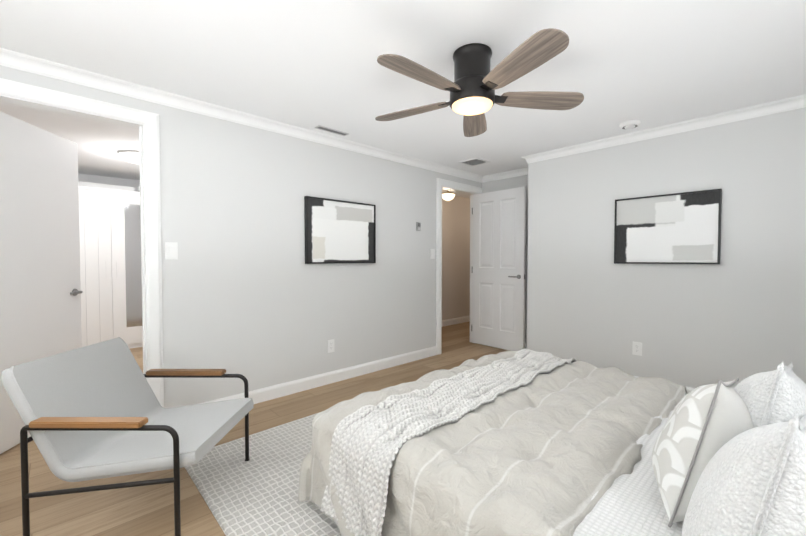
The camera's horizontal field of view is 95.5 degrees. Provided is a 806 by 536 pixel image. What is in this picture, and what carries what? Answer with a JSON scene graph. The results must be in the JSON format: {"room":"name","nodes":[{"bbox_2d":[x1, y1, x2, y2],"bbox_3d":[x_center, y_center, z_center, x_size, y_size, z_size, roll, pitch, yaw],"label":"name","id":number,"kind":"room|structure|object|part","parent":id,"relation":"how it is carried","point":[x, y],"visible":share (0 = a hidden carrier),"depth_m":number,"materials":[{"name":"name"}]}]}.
{"room":"bedroom","nodes":[
{"label":"bedroom","id":0,"kind":"room"},
{"bbox_2d":[78,173,139,191],"bbox_3d":[-4.135,-0.101,4.963,3.890,2.275,0.120,-1,2,-43],"label":"wall","id":1,"kind":"structure","parent":0,"point":[135,184],"depth_m":4.98,"materials":[{"name":"white paint"}]},
{"bbox_2d":[0,65,481,407],"bbox_3d":[-1.031,-0.055,3.146,5.925,2.275,0.120,-1,2,-43],"label":"wall","id":2,"kind":"structure","parent":0,"point":[252,297],"depth_m":3.00,"materials":[{"name":"white paint"}]},
{"bbox_2d":[0,111,82,453],"bbox_3d":[-2.426,0.079,2.401,0.146,2.020,0.800,0,1,-8],"label":"room door","id":3,"kind":"structure","parent":2,"relation":"in","point":[40,299],"depth_m":2.40,"materials":[{"name":"white paint"}]},
{"bbox_3d":[-2.422,0.182,2.698,0.056,0.054,0.142,0,1,-8],"label":"handle","id":4,"kind":"part","parent":3,"relation":"part of","materials":[{"name":"silver metal"}]},
{"bbox_2d":[0,78,163,406],"bbox_3d":[-2.023,0.040,2.206,0.942,2.131,0.142,-1,2,-43],"label":"door frame","id":5,"kind":"structure","parent":2,"relation":"attached to","point":[148,120],"depth_m":2.43,"materials":[{"name":"white paint"}]},
{"bbox_2d":[165,242,177,258],"bbox_3d":[-1.594,-0.118,2.523,0.074,0.118,0.014,-1,2,-43],"label":"light switch","id":6,"kind":"object","parent":2,"relation":"attached to","point":[171,250],"visible":1,"depth_m":2.52,"materials":[{"name":"white plastic"}]},
{"bbox_2d":[0,48,483,182],"bbox_3d":[-0.807,-1.159,3.208,5.235,0.072,0.055,-1,2,-43],"label":"crown molding","id":7,"kind":"structure","parent":2,"relation":"attached to","point":[27,63],"depth_m":2.57,"materials":[{"name":"white paint"}]},
{"bbox_2d":[199,346,436,403],"bbox_3d":[-0.616,1.021,3.471,2.807,0.108,0.014,-1,2,-43],"label":"baseboard","id":8,"kind":"structure","parent":2,"relation":"attached to","point":[281,390],"depth_m":3.40,"materials":[{"name":"white paint"}]},
{"bbox_2d":[327,339,333,352],"bbox_3d":[-0.671,0.729,3.416,0.074,0.118,0.008,-1,2,-43],"label":"electrical outlet","id":9,"kind":"object","parent":2,"relation":"attached to","point":[330,345],"visible":1,"depth_m":3.41,"materials":[{"name":"white plastic"}]},
{"bbox_2d":[304,196,375,263],"bbox_3d":[-0.571,-0.339,3.465,0.772,0.590,0.035,-1,2,-43],"label":"picture","id":10,"kind":"object","parent":2,"relation":"attached to","point":[338,231],"visible":1,"depth_m":3.43,"materials":[{"name":"black"}]},
{"bbox_2d":[416,222,420,230],"bbox_3d":[0.176,-0.472,4.170,0.060,0.100,0.025,-1,2,-43],"label":"thermostat","id":11,"kind":"object","parent":2,"relation":"attached to","point":[418,226],"visible":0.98,"depth_m":4.15,"materials":[{"name":"grey plastic"}]},
{"bbox_2d":[430,249,434,258],"bbox_3d":[0.356,-0.170,4.355,0.074,0.118,0.014,-1,2,-43],"label":"light switch","id":12,"kind":"object","parent":2,"relation":"attached to","point":[432,253],"visible":1,"depth_m":4.35,"materials":[{"name":"white plastic"}]},
{"bbox_2d":[436,178,482,354],"bbox_3d":[0.702,-0.024,4.778,0.938,2.131,0.160,-1,2,-43],"label":"door frame","id":13,"kind":"structure","parent":2,"relation":"attached to","point":[455,185],"depth_m":4.45,"materials":[{"name":"white paint"}]},
{"bbox_2d":[471,186,525,350],"bbox_3d":[1.217,0.021,4.733,0.146,2.020,0.787,-1,2,-41],"label":"hall door","id":14,"kind":"structure","parent":2,"relation":"in","point":[498,269],"depth_m":4.69,"materials":[{"name":"white paint"}]},
{"bbox_2d":[0,321,506,535],"bbox_3d":[0.126,1.091,4.035,8.790,0.060,7.350,-1,2,-43],"label":"floor","id":15,"kind":"structure","parent":0,"point":[147,510],"depth_m":1.86,"materials":[{"name":"brown wood"}]},
{"bbox_2d":[78,181,142,348],"bbox_3d":[-3.829,-0.018,4.777,2.000,2.120,0.552,-1,2,-43],"label":"door","id":16,"kind":"structure","parent":15,"relation":"on","point":[110,257],"depth_m":4.58,"materials":[{"name":"paint"},{"name":"wood"}]},
{"bbox_2d":[124,204,141,326],"bbox_3d":[-3.473,-0.031,4.763,0.226,1.586,0.004,-1,2,-43],"label":"mirror","id":17,"kind":"object","parent":16,"relation":"attached to","point":[132,226],"depth_m":4.74,"materials":[{"name":"grey mirror"}]},
{"bbox_2d":[1,337,253,535],"bbox_3d":[-1.225,0.752,1.761,0.789,0.730,0.694,0,1,0],"label":"chair","id":18,"kind":"object","parent":15,"relation":"on","point":[93,411],"visible":1,"depth_m":1.58,"materials":[{"name":"white fabric"}]},
{"bbox_2d":[185,412,340,535],"bbox_3d":[0.659,1.109,1.846,2.470,0.012,3.070,-1,2,-43],"label":"rug","id":19,"kind":"object","parent":15,"relation":"on","point":[256,494],"depth_m":1.86,"materials":[{"name":"fabric"}]},
{"bbox_2d":[298,349,805,535],"bbox_3d":[0.905,0.584,1.487,1.829,1.080,2.340,-1,2,-43],"label":"bed","id":20,"kind":"object","parent":19,"relation":"on","point":[525,442],"visible":1,"depth_m":1.22,"materials":[{"name":"fabric"}]},
{"bbox_2d":[321,349,576,535],"bbox_3d":[0.439,0.779,1.978,1.815,0.394,0.388,-1,2,-43],"label":"throw","id":21,"kind":"object","parent":20,"relation":"on","point":[368,444],"depth_m":1.49,"materials":[{"name":"white fabric"}]},
{"bbox_2d":[0,0,805,197],"bbox_3d":[0.126,-1.244,3.977,8.790,0.060,7.350,-1,2,-43],"label":"ceiling","id":22,"kind":"structure","parent":0,"point":[311,65],"depth_m":2.06,"materials":[{"name":"white paint"}]},
{"bbox_2d":[118,150,138,163],"bbox_3d":[-2.831,-1.171,3.919,0.347,0.082,0.347,-1,2,-43],"label":"ceiling light","id":23,"kind":"object","parent":22,"relation":"attached to","point":[131,156],"visible":0.62,"depth_m":3.78,"materials":[{"name":"white glass"}]},
{"bbox_2d":[315,125,348,135],"bbox_3d":[-0.614,-1.191,3.180,0.300,0.006,0.075,-1,2,-43],"label":"ceiling vent","id":24,"kind":"object","parent":22,"relation":"in","point":[327,129],"visible":1,"depth_m":3.17,"materials":[{"name":"grey metal"}]},
{"bbox_2d":[442,191,454,201],"bbox_3d":[0.679,-1.126,5.522,0.224,0.254,0.224,-1,2,-43],"label":"light","id":25,"kind":"object","parent":22,"relation":"hanging from","point":[447,196],"visible":0.67,"depth_m":5.45,"materials":[{"name":"white glass"}]},
{"bbox_2d":[458,158,489,165],"bbox_3d":[0.821,-1.215,4.209,0.260,0.010,0.260,-1,2,-43],"label":"ceiling vent","id":26,"kind":"object","parent":22,"relation":"in","point":[474,162],"visible":0.98,"depth_m":4.20,"materials":[{"name":"white plastic"}]},
{"bbox_2d":[375,28,583,136],"bbox_3d":[0.340,-1.012,1.972,1.163,0.304,1.202,-1,2,-43],"label":"ceiling fan","id":27,"kind":"object","parent":22,"relation":"hanging from","point":[474,85],"visible":1,"depth_m":1.90,"materials":[{"name":"brown wood"}]},
{"label":"blade","id":28,"kind":"part","parent":27,"relation":"part of","materials":[{"name":"brown wood"}]},
{"bbox_3d":[0.088,-0.924,1.748,0.488,0.007,0.156,-1,13,-41],"label":"blade","id":29,"kind":"part","parent":27,"relation":"part of","materials":[{"name":"brown wood"}]},
{"bbox_2d":[452,97,492,115],"bbox_3d":[0.378,-0.877,2.002,0.222,0.034,0.222,-1,2,-43],"label":"diffuser","id":30,"kind":"object","parent":27,"relation":"attached to","point":[468,106],"depth_m":1.95,"materials":[{"name":"beige glass"}]},
{"bbox_3d":[0.464,-0.940,2.374,0.156,0.007,0.488,-11,-1,13],"label":"blade","id":31,"kind":"part","parent":27,"relation":"part of","materials":[{"name":"brown wood"}]},
{"bbox_3d":[0.528,-0.921,1.647,0.156,0.007,0.488,11,-3,-23],"label":"blade","id":32,"kind":"part","parent":27,"relation":"part of","materials":[{"name":"brown wood"}]},
{"bbox_3d":[0.760,-0.931,2.034,0.488,0.007,0.156,0,-10,-5],"label":"blade","id":33,"kind":"part","parent":27,"relation":"part of","materials":[{"name":"brown wood"}]},
{"bbox_2d":[619,120,640,128],"bbox_3d":[1.866,-1.171,3.010,0.156,0.038,0.156,-1,2,-43],"label":"smoke detector","id":34,"kind":"object","parent":22,"relation":"attached to","point":[630,124],"visible":1,"depth_m":2.97,"materials":[{"name":"white plastic"}]},
{"bbox_2d":[442,196,469,319],"bbox_3d":[0.592,-0.133,6.262,5.020,2.275,0.120,-1,2,-43],"label":"wall","id":35,"kind":"structure","parent":0,"point":[455,256],"depth_m":6.49,"materials":[{"name":"beige paint"}]},
{"bbox_2d":[442,315,469,326],"bbox_3d":[0.638,0.951,6.240,4.780,0.108,0.014,-1,2,-43],"label":"baseboard","id":36,"kind":"structure","parent":35,"relation":"attached to","point":[452,321],"depth_m":6.49,"materials":[{"name":"white paint"}]},
{"bbox_2d":[482,175,527,342],"bbox_3d":[1.488,-0.094,4.702,0.120,2.275,1.060,-1,2,-43],"label":"wall","id":37,"kind":"structure","parent":0,"point":[507,183],"depth_m":4.60,"materials":[{"name":"white paint"}]},
{"bbox_2d":[484,168,527,181],"bbox_3d":[1.404,-1.194,4.637,0.055,0.072,0.880,-1,2,-43],"label":"crown molding","id":38,"kind":"structure","parent":37,"relation":"attached to","point":[520,172],"depth_m":4.72,"materials":[{"name":"white paint"}]},
{"bbox_2d":[527,107,805,387],"bbox_3d":[2.521,-0.056,3.162,0.485,2.275,2.840,-1,2,-43],"label":"wall","id":39,"kind":"structure","parent":0,"point":[739,311],"depth_m":3.03,"materials":[{"name":"white paint"}]},
{"bbox_2d":[632,341,641,355],"bbox_3d":[2.095,0.722,3.275,0.008,0.118,0.074,-1,2,-43],"label":"electrical outlet","id":40,"kind":"object","parent":39,"relation":"attached to","point":[636,348],"visible":1,"depth_m":3.27,"materials":[{"name":"white plastic"}]},
{"bbox_2d":[521,94,805,163],"bbox_3d":[2.244,-1.154,3.035,0.055,0.072,2.715,-1,2,-43],"label":"crown molding","id":41,"kind":"structure","parent":39,"relation":"attached to","point":[797,102],"depth_m":3.00,"materials":[{"name":"white paint"}]},
{"bbox_2d":[634,376,694,392],"bbox_3d":[2.278,1.030,3.083,0.014,0.108,2.690,-1,2,-43],"label":"baseboard","id":42,"kind":"structure","parent":39,"relation":"attached to","point":[688,389],"depth_m":3.01,"materials":[{"name":"white paint"}]},
{"bbox_2d":[614,189,721,263],"bbox_3d":[2.210,-0.327,3.107,0.035,0.585,0.741,-1,2,-43],"label":"picture","id":43,"kind":"object","parent":39,"relation":"attached to","point":[680,228],"visible":0.96,"depth_m":3.07,"materials":[{"name":"black"}]}
]}

